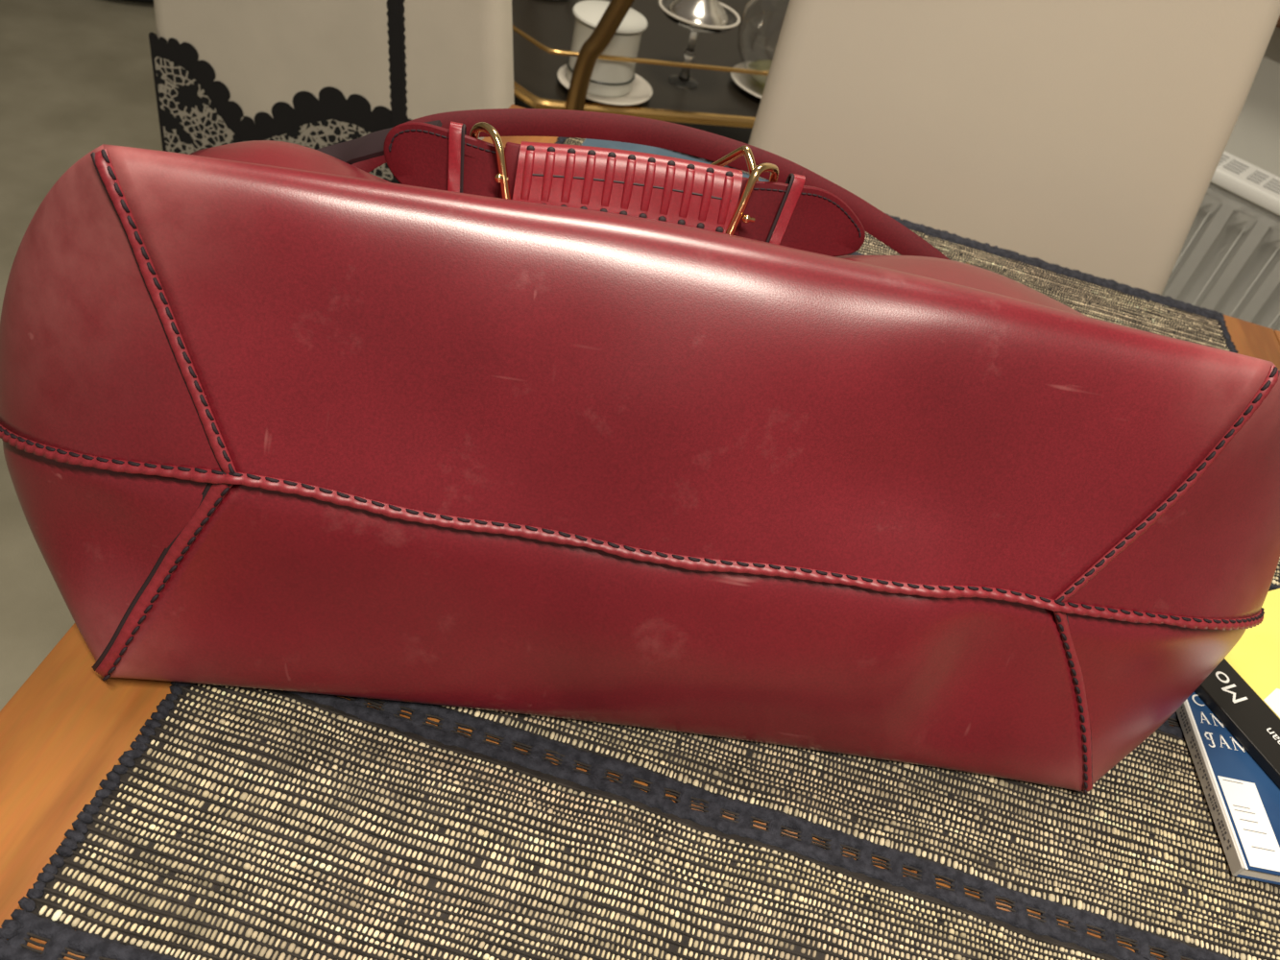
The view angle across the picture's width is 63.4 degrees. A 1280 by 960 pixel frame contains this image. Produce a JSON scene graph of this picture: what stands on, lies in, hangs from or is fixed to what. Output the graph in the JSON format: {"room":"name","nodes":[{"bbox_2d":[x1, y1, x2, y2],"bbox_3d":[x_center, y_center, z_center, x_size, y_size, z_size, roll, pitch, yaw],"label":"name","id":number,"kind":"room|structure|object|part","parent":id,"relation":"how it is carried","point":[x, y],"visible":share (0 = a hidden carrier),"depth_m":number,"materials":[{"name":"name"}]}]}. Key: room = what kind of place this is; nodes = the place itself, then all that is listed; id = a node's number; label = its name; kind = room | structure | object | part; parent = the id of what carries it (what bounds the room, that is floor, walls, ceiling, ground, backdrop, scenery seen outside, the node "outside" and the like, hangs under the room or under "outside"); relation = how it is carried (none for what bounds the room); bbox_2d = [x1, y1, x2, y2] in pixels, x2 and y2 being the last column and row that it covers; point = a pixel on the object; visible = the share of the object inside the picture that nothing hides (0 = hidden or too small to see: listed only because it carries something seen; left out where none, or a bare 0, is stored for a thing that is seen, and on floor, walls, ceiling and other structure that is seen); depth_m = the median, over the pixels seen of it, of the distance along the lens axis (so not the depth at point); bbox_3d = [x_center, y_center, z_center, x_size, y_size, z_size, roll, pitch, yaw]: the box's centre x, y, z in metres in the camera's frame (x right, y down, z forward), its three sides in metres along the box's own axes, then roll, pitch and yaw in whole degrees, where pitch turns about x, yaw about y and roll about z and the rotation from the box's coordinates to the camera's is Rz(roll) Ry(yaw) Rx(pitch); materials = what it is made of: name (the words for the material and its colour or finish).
{"room":"dining room","nodes":[
{"label":"dining room","id":0,"kind":"room"},
{"bbox_2d":[0,0,162,711],"bbox_3d":[-0.462,-0.792,2.495,8.500,0.060,9.500,17,42,2],"label":"floor","id":1,"kind":"structure","parent":0,"point":[77,76],"depth_m":2.20,"materials":[{"name":"grey carpet"}]},
{"bbox_2d":[127,0,153,2],"bbox_3d":[-1.311,-1.514,2.734,0.620,0.315,0.620,17,42,2],"label":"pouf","id":2,"kind":"object","parent":1,"relation":"on","point":[142,1],"visible":0.25,"depth_m":2.66,"materials":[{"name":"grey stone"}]},
{"bbox_2d":[148,0,514,183],"bbox_3d":[-0.328,-0.404,1.348,0.402,0.978,0.373,17,42,2],"label":"chair","id":3,"kind":"object","parent":1,"relation":"on","point":[313,74],"visible":0.42,"depth_m":1.08,"materials":[{"name":"beige fabric"}]},
{"bbox_2d":[0,104,1279,959],"bbox_3d":[0.059,0.525,0.643,0.871,0.750,1.510,17,42,2],"label":"dining table","id":4,"kind":"object","parent":1,"relation":"on","point":[66,728],"visible":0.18,"depth_m":0.44,"materials":[{"name":"orange wood"}]},
{"bbox_2d":[0,136,1279,959],"bbox_3d":[0.072,0.227,0.401,0.625,0.006,1.476,17,42,2],"label":"table runner","id":5,"kind":"object","parent":4,"relation":"on","point":[239,823],"visible":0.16,"depth_m":0.46,"materials":[{"name":"beige fabric"}]},
{"bbox_3d":[0.075,0.212,0.421,0.612,0.002,0.122,17,42,2],"label":"cloth panel","id":6,"kind":"part","parent":5,"relation":"part of","materials":[{"name":"beige fabric"}]},
{"bbox_2d":[0,108,1279,796],"bbox_3d":[0.027,-0.062,0.532,0.638,0.219,0.331,8,43,-8],"label":"handbag","id":7,"kind":"object","parent":5,"relation":"on","point":[575,432],"visible":1,"depth_m":0.43,"materials":[{"name":"red leather"}]},
{"bbox_3d":[-0.006,0.014,0.593,0.480,0.111,0.310,9,22,-8],"label":"panel","id":8,"kind":"part","parent":7,"relation":"part of","materials":[{"name":"red leather"}]},
{"bbox_3d":[0.016,-0.087,0.552,0.480,0.130,0.309,9,22,-8],"label":"panel","id":9,"kind":"part","parent":7,"relation":"part of","materials":[{"name":"red leather"}]},
{"bbox_2d":[580,138,767,181],"bbox_3d":[0.020,-0.244,0.879,0.166,0.009,0.140,18,42,3],"label":"notebook","id":10,"kind":"object","parent":5,"relation":"on","point":[600,143],"visible":0.02,"depth_m":0.92,"materials":[{"name":"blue paper"}]},
{"bbox_3d":[0.105,0.125,0.523,0.611,0.002,0.124,17,42,2],"label":"cloth panel","id":11,"kind":"part","parent":5,"relation":"part of","materials":[{"name":"beige fabric"}]},
{"bbox_3d":[0.220,-0.211,0.914,0.611,0.002,0.083,17,42,2],"label":"cloth panel","id":12,"kind":"part","parent":5,"relation":"part of","materials":[{"name":"beige fabric"}]},
{"bbox_2d":[1176,691,1279,885],"bbox_3d":[0.359,0.137,0.574,0.129,0.009,0.195,12,42,-4],"label":"paperback book","id":13,"kind":"object","parent":5,"relation":"on","point":[1243,802],"visible":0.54,"depth_m":0.53,"materials":[{"name":"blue paper"}]},
{"bbox_2d":[1178,706,1231,849],"bbox_3d":[0.296,0.126,0.567,0.001,0.004,0.163,12,42,-4],"label":"print","id":14,"kind":"object","parent":13,"relation":"on","point":[1205,775],"depth_m":0.53},
{"bbox_2d":[1194,588,1279,788],"bbox_3d":[0.392,0.144,0.564,0.141,0.006,0.200,-8,47,-24],"label":"book","id":15,"kind":"object","parent":13,"relation":"on","point":[1243,691],"visible":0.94,"depth_m":0.57,"materials":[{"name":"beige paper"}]},
{"bbox_2d":[511,0,769,169],"bbox_3d":[0.026,-0.737,1.825,0.964,0.953,0.741,3,44,-13],"label":"trolley","id":16,"kind":"object","parent":1,"relation":"on","point":[543,30],"visible":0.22,"depth_m":1.62,"materials":[{"name":"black glass"}]},
{"bbox_3d":[-0.043,-0.495,1.548,0.157,0.953,0.027,2,44,-15],"label":"post","id":17,"kind":"part","parent":16,"relation":"part of","materials":[{"name":"brown metal"}]},
{"bbox_2d":[557,64,652,105],"bbox_3d":[-0.053,-0.593,1.559,0.145,0.012,0.145,17,42,2],"label":"saucer","id":18,"kind":"object","parent":16,"relation":"on","point":[641,91],"visible":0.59,"depth_m":1.54,"materials":[{"name":"beige ceramic"}]},
{"bbox_2d":[566,0,648,96],"bbox_3d":[-0.051,-0.636,1.525,0.110,0.106,0.110,17,42,2],"label":"cup","id":19,"kind":"object","parent":18,"relation":"on","point":[609,78],"visible":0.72,"depth_m":1.50,"materials":[{"name":"grey ceramic"}]},
{"bbox_3d":[-0.042,-0.670,1.493,0.110,0.010,0.110,17,42,2],"label":"lid","id":20,"kind":"part","parent":19,"relation":"part of","materials":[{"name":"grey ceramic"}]},
{"bbox_2d":[513,95,752,169],"bbox_3d":[0.004,-0.662,1.903,0.954,0.008,0.714,3,44,-13],"label":"shelf","id":21,"kind":"object","parent":16,"relation":"attached to","point":[742,134],"depth_m":1.92,"materials":[{"name":"gold glass"}]},
{"bbox_2d":[511,0,761,117],"bbox_3d":[0.035,-0.776,1.796,0.954,0.008,0.714,3,44,-13],"label":"glass shelf","id":22,"kind":"object","parent":16,"relation":"attached to","point":[551,23],"depth_m":1.66,"materials":[{"name":"black glass"}]},
{"bbox_3d":[0.067,-0.829,1.750,0.893,0.006,0.824,17,42,2],"label":"gallery rail","id":23,"kind":"part","parent":16,"relation":"part of","materials":[{"name":"gold metal"}]},
{"bbox_2d":[658,0,740,88],"bbox_3d":[0.080,-0.672,1.608,0.127,0.113,0.127,17,42,2],"label":"dish","id":24,"kind":"object","parent":16,"relation":"on","point":[684,81],"visible":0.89,"depth_m":1.59,"materials":[{"name":"silver metal"}]},
{"bbox_2d":[668,0,728,25],"bbox_3d":[0.099,-0.742,1.542,0.094,0.098,0.094,17,42,2],"label":"candle holder","id":25,"kind":"object","parent":24,"relation":"on","point":[712,12],"visible":0.98,"depth_m":1.54,"materials":[{"name":"silver metal"}]},
{"bbox_2d":[730,63,763,98],"bbox_3d":[0.228,-0.642,1.694,0.167,0.012,0.167,17,42,2],"label":"plate","id":26,"kind":"object","parent":16,"relation":"on","point":[745,82],"visible":0.19,"depth_m":1.67,"materials":[{"name":"beige ceramic"}]},
{"bbox_2d":[737,0,789,89],"bbox_3d":[0.256,-0.742,1.599,0.184,0.280,0.184,17,42,2],"label":"cloche","id":27,"kind":"object","parent":26,"relation":"on","point":[760,26],"visible":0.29,"depth_m":1.58,"materials":[{"name":"clear glass"}]},
{"bbox_2d":[741,0,1279,295],"bbox_3d":[0.244,-0.014,1.047,0.448,1.050,0.455,17,42,2],"label":"upholstered chair","id":28,"kind":"object","parent":1,"relation":"on","point":[1089,136],"visible":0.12,"depth_m":0.95,"materials":[{"name":"beige fabric"}]},
{"bbox_2d":[1224,27,1279,177],"bbox_3d":[0.412,-1.743,1.782,7.400,2.600,0.120,39,47,24],"label":"wall","id":29,"kind":"structure","parent":0,"point":[1254,138],"depth_m":1.74,"materials":[{"name":"grey paint"}]},
{"bbox_2d":[1161,150,1279,331],"bbox_3d":[1.178,-0.112,1.769,1.486,0.590,0.158,39,47,24],"label":"radiator","id":30,"kind":"object","parent":29,"relation":"attached to","point":[1227,263],"visible":0.11,"depth_m":1.71,"materials":[{"name":"white metal"}]},
{"bbox_2d":[1210,150,1279,216],"bbox_3d":[1.153,-0.356,1.597,1.300,0.022,0.104,39,47,24],"label":"grille","id":31,"kind":"object","parent":30,"relation":"attached to","point":[1235,180],"depth_m":1.67,"materials":[{"name":"white"}]},
{"bbox_2d":[1275,16,1279,28],"bbox_3d":[1.395,-0.410,1.390,1.750,0.030,0.100,39,47,24],"label":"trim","id":32,"kind":"structure","parent":29,"relation":"attached to","point":[1278,21],"depth_m":1.58,"materials":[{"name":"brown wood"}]}
]}

